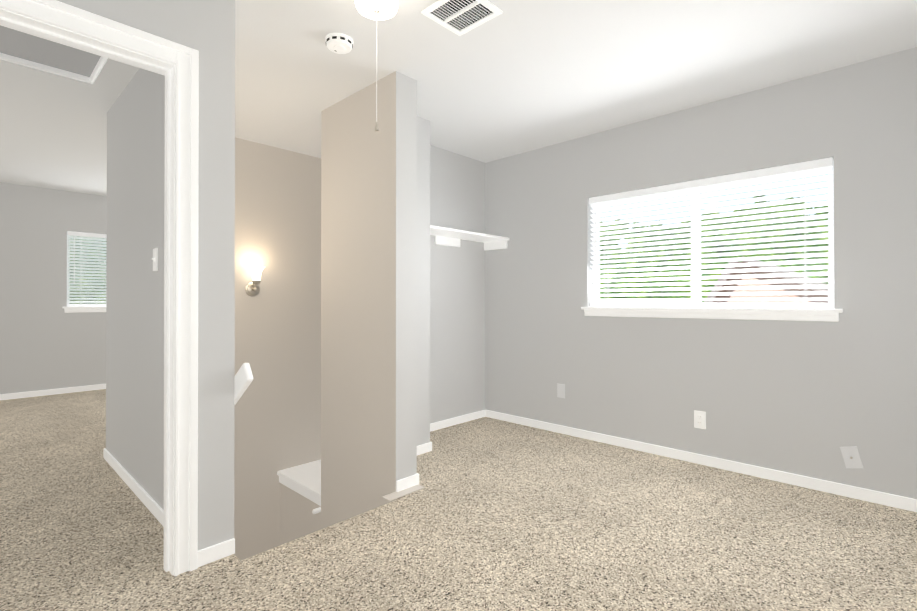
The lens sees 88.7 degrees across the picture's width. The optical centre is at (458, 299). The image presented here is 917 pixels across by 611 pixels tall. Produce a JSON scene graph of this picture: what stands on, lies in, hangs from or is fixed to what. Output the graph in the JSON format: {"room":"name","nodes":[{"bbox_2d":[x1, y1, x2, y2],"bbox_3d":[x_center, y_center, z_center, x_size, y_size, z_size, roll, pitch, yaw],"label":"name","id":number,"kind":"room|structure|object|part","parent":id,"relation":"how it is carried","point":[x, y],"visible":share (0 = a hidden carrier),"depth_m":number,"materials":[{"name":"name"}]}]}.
{"room":"upstairs loft landing","nodes":[
{"label":"upstairs loft landing","id":0,"kind":"room"},
{"bbox_2d":[0,182,106,393],"bbox_3d":[-5.278,-0.097,5.168,0.120,2.440,6.100,0,0,44],"label":"wall","id":1,"kind":"structure","parent":0,"point":[47,342],"depth_m":5.50,"materials":[{"name":"grey paint"}]},
{"bbox_2d":[0,384,105,399],"bbox_3d":[-5.265,1.090,5.081,0.012,0.066,6.000,0,0,44],"label":"baseboard","id":2,"kind":"structure","parent":1,"relation":"attached to","point":[100,386],"depth_m":5.54,"materials":[{"name":"white wood"}]},
{"bbox_2d":[62,236,105,312],"bbox_3d":[-4.447,-0.339,6.011,0.147,0.989,0.980,0,0,44],"label":"window","id":3,"kind":"structure","parent":1,"relation":"in","point":[75,309],"depth_m":5.77,"materials":[{"name":"white plastic"}]},
{"bbox_2d":[67,231,106,305],"bbox_3d":[-4.441,-0.379,6.005,0.081,0.901,0.884,0,0,44],"label":"window blinds","id":4,"kind":"object","parent":3,"relation":"attached to","point":[75,280],"visible":0.46,"depth_m":5.82,"materials":[{"name":"white plastic"}]},
{"bbox_3d":[-4.484,-0.375,6.046,0.004,0.847,0.830,0,0,44],"label":"glass","id":5,"kind":"part","parent":3,"relation":"part of","materials":[{"name":"clear glass"}]},
{"bbox_2d":[57,0,201,550],"bbox_3d":[-2.377,-0.116,0.691,0.120,2.440,3.635,0,0,44],"label":"wall","id":6,"kind":"structure","parent":0,"point":[178,21],"depth_m":1.91,"materials":[{"name":"grey paint"}]},
{"bbox_2d":[0,0,198,575],"bbox_3d":[-1.470,0.037,1.633,0.153,2.141,0.984,0,0,44],"label":"door frame","id":7,"kind":"structure","parent":6,"relation":"attached to","point":[176,64],"depth_m":1.90,"materials":[{"name":"white wood"}]},
{"bbox_2d":[106,0,234,548],"bbox_3d":[-1.736,0.742,2.683,1.950,4.140,0.135,0,0,44],"label":"wall","id":8,"kind":"structure","parent":0,"point":[135,286],"depth_m":2.40,"materials":[{"name":"grey paint"}]},
{"bbox_2d":[103,448,199,559],"bbox_3d":[-1.821,1.079,2.664,1.810,0.066,0.015,0,0,44],"label":"baseboard","id":9,"kind":"structure","parent":8,"relation":"attached to","point":[146,499],"depth_m":2.65,"materials":[{"name":"white wood"}]},
{"bbox_2d":[152,248,157,270],"bbox_3d":[-1.583,-0.209,2.434,0.072,0.116,0.019,0,0,44],"label":"switch plate","id":10,"kind":"object","parent":8,"relation":"attached to","point":[155,259],"visible":1,"depth_m":2.43,"materials":[{"name":"white plastic"}]},
{"bbox_2d":[234,137,320,559],"bbox_3d":[-1.539,0.749,4.199,0.140,4.140,2.330,0,0,44],"label":"wall","id":11,"kind":"structure","parent":0,"point":[277,416],"depth_m":4.04,"materials":[{"name":"beige paint"}]},
{"bbox_2d":[234,363,252,405],"bbox_3d":[-1.573,0.945,2.656,1.842,1.331,0.052,0,0,44],"label":"handrail","id":12,"kind":"object","parent":11,"relation":"attached to","point":[243,378],"visible":0.08,"depth_m":2.06,"materials":[{"name":"white wood"}]},
{"bbox_2d":[245,266,263,296],"bbox_3d":[-1.668,-0.150,3.863,0.144,0.246,0.132,0,0,44],"label":"sconce","id":13,"kind":"object","parent":11,"relation":"attached to","point":[252,288],"depth_m":3.85,"materials":[{"name":"silver metal"}]},
{"bbox_3d":[-1.663,-0.215,3.859,0.132,0.118,0.132,0,0,44],"label":"stair sconce shade","id":14,"kind":"part","parent":13,"relation":"part of","materials":[{"name":"white glass"}]},
{"bbox_2d":[280,483,320,544],"bbox_3d":[-0.828,2.169,4.188,0.895,1.300,1.156,0,0,44],"label":"wall","id":15,"kind":"structure","parent":0,"point":[299,518],"depth_m":3.89,"materials":[{"name":"beige paint"}]},
{"bbox_2d":[277,460,320,505],"bbox_3d":[-0.839,1.534,4.180,0.895,0.100,1.186,0,0,44],"label":"trim","id":16,"kind":"structure","parent":15,"relation":"on","point":[304,480],"depth_m":3.91,"materials":[{"name":"white wood"}]},
{"bbox_2d":[312,507,320,513],"bbox_3d":[-1.086,1.616,3.591,0.036,0.036,0.063,0,0,44],"label":"stub","id":17,"kind":"object","parent":15,"relation":"attached to","point":[316,510],"visible":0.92,"depth_m":3.58,"materials":[{"name":"white"}]},
{"bbox_2d":[321,71,416,528],"bbox_3d":[-0.575,0.744,3.022,0.920,4.140,0.160,0,0,44],"label":"wall","id":18,"kind":"structure","parent":0,"point":[368,316],"depth_m":2.90,"materials":[{"name":"grey paint"}]},
{"bbox_2d":[396,473,418,487],"bbox_3d":[-0.387,1.081,2.941,0.382,0.066,0.045,0,0,44],"label":"baseboard","id":19,"kind":"structure","parent":18,"relation":"attached to","point":[413,480],"depth_m":2.77,"materials":[{"name":"white wood"}]},
{"bbox_2d":[417,116,429,445],"bbox_3d":[-0.562,-0.104,3.463,0.505,2.440,0.490,0,0,44],"label":"wall","id":20,"kind":"structure","parent":0,"point":[423,281],"depth_m":3.42,"materials":[{"name":"grey paint"}]},
{"bbox_2d":[417,442,431,454],"bbox_3d":[-0.372,1.082,3.285,0.015,0.066,0.502,0,0,44],"label":"baseboard","id":21,"kind":"structure","parent":20,"relation":"attached to","point":[424,448],"depth_m":3.40,"materials":[{"name":"white wood"}]},
{"bbox_2d":[430,145,484,423],"bbox_3d":[-0.159,-0.101,4.164,0.120,2.440,1.080,0,0,44],"label":"wall","id":22,"kind":"structure","parent":0,"point":[457,310],"depth_m":4.23,"materials":[{"name":"grey paint"}]},
{"bbox_2d":[430,410,483,431],"bbox_3d":[-0.124,1.085,4.098,0.015,0.066,1.040,0,0,44],"label":"baseboard","id":23,"kind":"structure","parent":22,"relation":"attached to","point":[476,415],"depth_m":4.20,"materials":[{"name":"white wood"}]},
{"bbox_2d":[430,225,508,249],"bbox_3d":[-0.009,-0.524,4.022,0.294,0.095,1.078,0,0,44],"label":"shelf","id":24,"kind":"object","parent":22,"relation":"attached to","point":[444,236],"visible":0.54,"depth_m":4.11,"materials":[{"name":"white wood"}]},
{"bbox_2d":[0,389,916,610],"bbox_3d":[-2.349,1.212,2.676,7.790,0.200,6.550,0,0,44],"label":"floor","id":25,"kind":"structure","parent":0,"point":[496,515],"depth_m":2.16,"materials":[{"name":"carpet"}]},
{"bbox_2d":[382,485,424,500],"bbox_3d":[-0.316,1.110,2.704,0.072,0.005,0.260,0,0,44],"label":"threshold strip","id":26,"kind":"object","parent":25,"relation":"on","point":[396,495],"visible":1,"depth_m":2.68,"materials":[{"name":"beige paint"}]},
{"bbox_2d":[0,0,916,195],"bbox_3d":[-2.391,-1.388,2.643,7.790,0.120,6.670,0,0,44],"label":"ceiling","id":27,"kind":"structure","parent":0,"point":[515,77],"depth_m":2.69,"materials":[{"name":"white paint"}]},
{"bbox_2d":[0,25,107,83],"bbox_3d":[-2.301,-1.358,2.426,0.640,0.051,0.800,0,0,44],"label":"ceiling hatch","id":28,"kind":"object","parent":27,"relation":"attached to","point":[26,49],"visible":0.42,"depth_m":2.61,"materials":[{"name":"grey"}]},
{"bbox_2d":[325,33,352,53],"bbox_3d":[-0.610,-1.307,2.401,0.140,0.043,0.140,0,0,44],"label":"smoke detector","id":29,"kind":"object","parent":27,"relation":"attached to","point":[340,43],"visible":1,"depth_m":2.37,"materials":[{"name":"white plastic"}]},
{"bbox_2d":[355,0,397,130],"bbox_3d":[-0.346,-1.023,1.981,0.196,0.615,0.196,0,0,44],"label":"ceiling light","id":30,"kind":"object","parent":27,"relation":"attached to","point":[385,9],"depth_m":1.98,"materials":[{"name":"white plastic"}]},
{"bbox_3d":[-0.346,-0.965,1.981,0.018,0.499,0.018,0,0,44],"label":"ceiling light cord","id":31,"kind":"part","parent":30,"relation":"part of","materials":[{"name":"white"}]},
{"bbox_2d":[421,0,502,35],"bbox_3d":[0.016,-1.369,2.163,0.275,0.091,0.260,0,0,44],"label":"ceiling vent","id":32,"kind":"object","parent":27,"relation":"in","point":[459,7],"visible":1,"depth_m":2.21,"materials":[{"name":"white plastic"}]},
{"bbox_2d":[485,47,916,498],"bbox_3d":[1.450,-0.104,3.477,3.395,2.440,0.150,0,0,44],"label":"wall","id":33,"kind":"structure","parent":0,"point":[807,398],"depth_m":3.03,"materials":[{"name":"grey paint"}]},
{"bbox_2d":[557,383,564,397],"bbox_3d":[0.859,0.763,3.930,0.072,0.116,0.006,0,0,44],"label":"outlet","id":34,"kind":"object","parent":33,"relation":"attached to","point":[560,390],"visible":1,"depth_m":3.93,"materials":[{"name":"grey plastic"}]},
{"bbox_2d":[694,410,705,428],"bbox_3d":[1.639,0.815,3.183,0.072,0.116,0.008,0,0,44],"label":"outlet","id":35,"kind":"object","parent":33,"relation":"attached to","point":[699,419],"visible":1,"depth_m":3.18,"materials":[{"name":"white plastic"}]},
{"bbox_2d":[484,410,916,511],"bbox_3d":[1.381,1.083,3.423,3.125,0.066,0.015,0,0,44],"label":"baseboard","id":36,"kind":"structure","parent":33,"relation":"attached to","point":[910,504],"depth_m":3.04,"materials":[{"name":"white wood"}]},
{"bbox_2d":[581,160,842,321],"bbox_3d":[1.637,-0.349,3.273,1.633,0.952,0.177,0,0,44],"label":"window","id":37,"kind":"structure","parent":33,"relation":"in","point":[774,313],"depth_m":3.15,"materials":[{"name":"white plastic"}]},
{"bbox_2d":[589,157,832,306],"bbox_3d":[1.621,-0.389,3.256,1.537,0.864,0.081,0,0,44],"label":"window blinds","id":38,"kind":"object","parent":37,"relation":"attached to","point":[819,166],"visible":0.88,"depth_m":3.13,"materials":[{"name":"white plastic"}]},
{"bbox_2d":[840,446,862,467],"bbox_3d":[2.208,0.887,2.634,0.101,0.132,0.016,0,0,44],"label":"outlet plate","id":39,"kind":"object","parent":33,"relation":"attached to","point":[851,457],"visible":1,"depth_m":2.64,"materials":[{"name":"grey plastic"}]},
{"label":"outside","id":40,"kind":"structure","parent":0,"visible":0},
{"bbox_2d":[704,256,828,308],"bbox_3d":[6.574,1.728,9.037,2.000,4.822,5.400,0,0,44],"label":"roof","id":41,"kind":"structure","parent":40,"point":[769,284],"depth_m":7.42,"materials":[{"name":"beige"}]},
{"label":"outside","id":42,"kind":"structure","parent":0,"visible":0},
{"bbox_2d":[70,236,106,306],"bbox_3d":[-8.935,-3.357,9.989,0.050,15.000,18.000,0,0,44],"label":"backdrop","id":43,"kind":"structure","parent":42,"point":[89,276],"depth_m":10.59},
{"bbox_2d":[600,173,828,307],"bbox_3d":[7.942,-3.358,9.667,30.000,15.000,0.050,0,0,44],"label":"trees","id":44,"kind":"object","parent":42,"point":[722,268],"depth_m":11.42,"materials":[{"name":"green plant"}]}
]}

